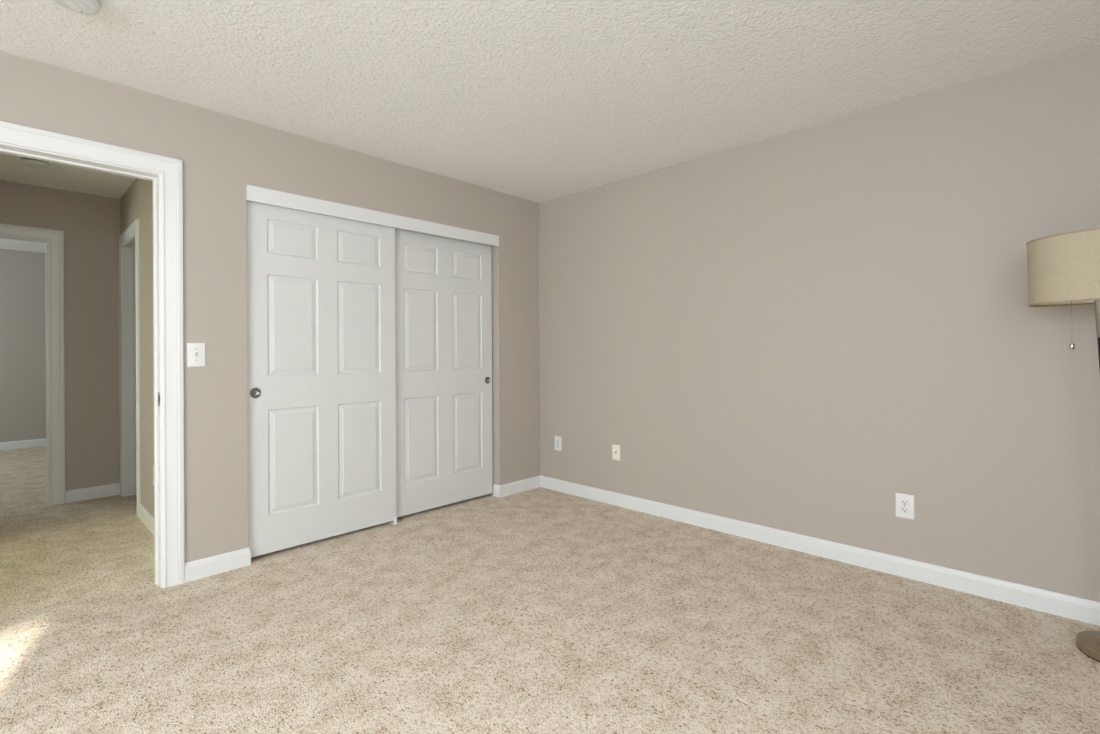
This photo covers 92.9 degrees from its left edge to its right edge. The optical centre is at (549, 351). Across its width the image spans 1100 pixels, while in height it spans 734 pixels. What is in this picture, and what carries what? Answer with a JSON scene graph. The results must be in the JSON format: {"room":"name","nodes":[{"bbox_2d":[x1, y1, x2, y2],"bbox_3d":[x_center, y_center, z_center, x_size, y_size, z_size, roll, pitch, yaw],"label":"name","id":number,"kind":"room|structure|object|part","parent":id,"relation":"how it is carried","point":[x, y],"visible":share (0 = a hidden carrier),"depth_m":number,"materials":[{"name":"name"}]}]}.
{"room":"empty bedroom","nodes":[
{"label":"empty bedroom","id":0,"kind":"room"},
{"bbox_2d":[0,249,45,441],"bbox_3d":[-6.432,-0.024,6.653,0.120,2.440,5.700,0,0,44],"label":"wall","id":1,"kind":"structure","parent":0,"point":[22,273],"depth_m":6.47,"materials":[{"name":"beige paint"}]},
{"bbox_2d":[0,438,45,449],"bbox_3d":[-6.378,1.149,6.607,0.012,0.096,5.700,0,0,44],"label":"baseboard","id":2,"kind":"structure","parent":1,"relation":"attached to","point":[34,442],"depth_m":6.46,"materials":[{"name":"white paint"}]},
{"bbox_2d":[0,180,120,502],"bbox_3d":[-3.814,-0.037,4.134,0.115,2.440,5.700,0,0,44],"label":"wall","id":3,"kind":"structure","parent":0,"point":[90,224],"depth_m":4.18,"materials":[{"name":"beige paint"}]},
{"bbox_2d":[0,223,64,505],"bbox_3d":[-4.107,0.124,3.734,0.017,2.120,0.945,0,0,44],"label":"door frame","id":4,"kind":"structure","parent":3,"relation":"attached to","point":[55,238],"depth_m":4.04,"materials":[{"name":"white paint"}]},
{"bbox_2d":[65,483,119,502],"bbox_3d":[-3.662,1.134,4.195,0.012,0.096,0.327,0,0,44],"label":"baseboard","id":5,"kind":"structure","parent":3,"relation":"attached to","point":[81,494],"depth_m":4.19,"materials":[{"name":"white paint"}]},
{"bbox_2d":[120,178,153,517],"bbox_3d":[-2.695,-0.043,3.588,2.255,2.440,0.115,0,0,44],"label":"wall","id":6,"kind":"structure","parent":0,"point":[137,201],"depth_m":3.58,"materials":[{"name":"beige paint"}]},
{"bbox_2d":[118,219,139,516],"bbox_3d":[-3.236,0.120,4.017,0.850,2.120,0.017,0,0,44],"label":"door frame","id":7,"kind":"structure","parent":6,"relation":"attached to","point":[132,230],"depth_m":3.93,"materials":[{"name":"white paint"}]},
{"bbox_2d":[123,236,136,495],"bbox_3d":[-3.190,0.157,4.065,0.700,2.045,0.115,0,0,44],"label":"door","id":8,"kind":"structure","parent":6,"relation":"in","point":[129,300],"depth_m":4.28,"materials":[{"name":"white paint"}]},
{"bbox_2d":[138,503,153,534],"bbox_3d":[-2.426,1.128,3.248,1.372,0.096,0.012,0,0,44],"label":"baseboard","id":9,"kind":"structure","parent":6,"relation":"attached to","point":[145,516],"depth_m":3.51,"materials":[{"name":"white paint"}]},
{"bbox_2d":[0,51,539,562],"bbox_3d":[-2.107,-0.046,2.491,0.115,2.440,5.700,0,0,44],"label":"wall","id":10,"kind":"structure","parent":0,"point":[221,154],"depth_m":2.81,"materials":[{"name":"beige paint"}]},
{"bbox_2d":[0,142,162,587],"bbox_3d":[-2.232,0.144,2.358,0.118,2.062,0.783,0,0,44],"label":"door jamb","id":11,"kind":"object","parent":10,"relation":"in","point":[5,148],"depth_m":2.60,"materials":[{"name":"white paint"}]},
{"bbox_2d":[0,121,184,587],"bbox_3d":[-2.186,0.104,2.313,0.017,2.140,0.943,0,0,44],"label":"door frame","id":12,"kind":"structure","parent":10,"relation":"attached to","point":[170,169],"depth_m":2.61,"materials":[{"name":"white paint"}]},
{"bbox_2d":[187,343,204,366],"bbox_3d":[-1.820,0.019,2.694,0.016,0.122,0.080,0,0,44],"label":"light switch","id":13,"kind":"object","parent":10,"relation":"attached to","point":[195,351],"visible":1,"depth_m":2.69,"materials":[{"name":"white plastic"}]},
{"bbox_2d":[185,548,250,582],"bbox_3d":[-1.760,1.125,2.774,0.040,0.096,0.304,0,0,44],"label":"baseboard","id":14,"kind":"structure","parent":10,"relation":"attached to","point":[209,566],"depth_m":2.75,"materials":[{"name":"white paint"}]},
{"bbox_2d":[246,201,395,557],"bbox_3d":[-1.375,0.143,3.236,0.037,2.006,0.910,0,0,44],"label":"door","id":15,"kind":"structure","parent":10,"relation":"in","point":[321,363],"depth_m":3.18,"materials":[{"name":"white paint"}]},
{"bbox_3d":[-1.652,0.234,2.932,0.015,0.060,0.060,0,0,44],"label":"finger pull","id":16,"kind":"part","parent":15,"relation":"part of","materials":[{"name":"silver metal"}]},
{"bbox_2d":[246,185,498,246],"bbox_3d":[-1.041,-0.875,3.525,0.019,0.084,1.810,0,0,44],"label":"trim","id":17,"kind":"structure","parent":10,"relation":"attached to","point":[253,193],"depth_m":3.34,"materials":[{"name":"white paint"}]},
{"bbox_2d":[395,228,492,516],"bbox_3d":[-0.796,0.140,3.899,0.037,2.006,0.915,0,0,44],"label":"door","id":18,"kind":"structure","parent":10,"relation":"in","point":[443,285],"depth_m":3.88,"materials":[{"name":"white paint"}]},
{"bbox_3d":[-0.504,0.232,4.186,0.015,0.056,0.056,0,0,44],"label":"finger pull","id":19,"kind":"part","parent":18,"relation":"part of","materials":[{"name":"silver metal"}]},
{"bbox_2d":[0,446,1099,733],"bbox_3d":[-2.779,1.218,3.144,10.400,0.080,6.100,0,0,44],"label":"floor","id":20,"kind":"structure","parent":0,"point":[540,610],"depth_m":2.16,"materials":[{"name":"beige carpet"}]},
{"bbox_2d":[388,517,397,524],"bbox_3d":[-1.076,1.146,3.566,0.090,0.046,0.034,0,0,44],"label":"guide","id":21,"kind":"object","parent":20,"relation":"on","point":[394,521],"visible":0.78,"depth_m":3.54,"materials":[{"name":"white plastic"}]},
{"bbox_2d":[1026,227,1099,662],"bbox_3d":[2.060,0.352,1.963,0.399,1.600,0.398,0,0,44],"label":"floor lamp","id":22,"kind":"object","parent":20,"relation":"on","point":[1063,269],"visible":1,"depth_m":1.92,"materials":[{"name":"beige fabric"}]},
{"bbox_3d":[2.056,-0.310,1.963,0.396,0.251,0.396,0,0,44],"label":"lamp shade","id":23,"kind":"part","parent":22,"relation":"part of","materials":[{"name":"beige fabric"}]},
{"bbox_3d":[1.951,-0.158,1.956,0.003,0.259,0.003,0,0,21],"label":"pull chain","id":24,"kind":"part","parent":22,"relation":"part of","materials":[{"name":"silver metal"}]},
{"bbox_2d":[0,0,1099,252],"bbox_3d":[-2.792,-1.312,3.144,10.400,0.100,6.100,0,0,44],"label":"ceiling","id":25,"kind":"structure","parent":0,"point":[538,101],"depth_m":2.33,"materials":[{"name":"white paint"}]},
{"bbox_2d":[21,157,49,168],"bbox_3d":[-3.388,-1.237,3.448,0.139,0.045,0.139,0,0,44],"label":"smoke detector","id":26,"kind":"object","parent":25,"relation":"attached to","point":[34,163],"visible":0.94,"depth_m":3.42,"materials":[{"name":"white plastic"}]},
{"bbox_2d":[53,0,101,14],"bbox_3d":[-1.683,-1.246,1.853,0.148,0.045,0.148,0,0,44],"label":"smoke detector","id":27,"kind":"object","parent":25,"relation":"attached to","point":[85,7],"visible":1,"depth_m":1.86,"materials":[{"name":"white plastic"}]},
{"bbox_2d":[539,44,1099,601],"bbox_3d":[-0.768,-0.053,5.241,10.000,2.440,0.120,0,0,44],"label":"wall","id":28,"kind":"structure","parent":0,"point":[801,331],"depth_m":2.81,"materials":[{"name":"beige paint"}]},
{"bbox_2d":[555,436,561,450],"bbox_3d":[0.067,0.767,4.353,0.078,0.118,0.008,0,0,44],"label":"wall outlet","id":29,"kind":"object","parent":28,"relation":"attached to","point":[558,440],"visible":1,"depth_m":4.34,"materials":[{"name":"white plastic"}]},
{"bbox_2d":[612,444,619,460],"bbox_3d":[0.498,0.761,3.938,0.072,0.116,0.008,0,0,44],"label":"phone jack","id":30,"kind":"object","parent":28,"relation":"attached to","point":[615,448],"visible":1,"depth_m":3.94,"materials":[{"name":"white plastic"}]},
{"bbox_2d":[493,475,1099,625],"bbox_3d":[1.171,1.109,2.973,4.068,0.096,0.468,0,0,44],"label":"baseboard","id":31,"kind":"structure","parent":28,"relation":"attached to","point":[1076,608],"depth_m":2.84,"materials":[{"name":"white paint"}]},
{"bbox_2d":[896,493,913,519],"bbox_3d":[1.813,0.792,2.673,0.080,0.122,0.008,0,0,44],"label":"wall outlet","id":32,"kind":"object","parent":28,"relation":"attached to","point":[904,502],"visible":1,"depth_m":2.67,"materials":[{"name":"white plastic"}]},
{"bbox_2d":[900,507,908,512],"bbox_3d":[1.812,0.811,2.672,0.037,0.029,0.001,0,0,44],"label":"receptacle","id":33,"kind":"object","parent":32,"relation":"attached to","point":[902,509],"depth_m":2.67,"materials":[{"name":"white plastic"}]},
{"bbox_2d":[900,499,908,505],"bbox_3d":[1.811,0.772,2.672,0.037,0.029,0.001,0,0,44],"label":"receptacle","id":34,"kind":"object","parent":32,"relation":"attached to","point":[903,502],"depth_m":2.67,"materials":[{"name":"white plastic"}]}
]}

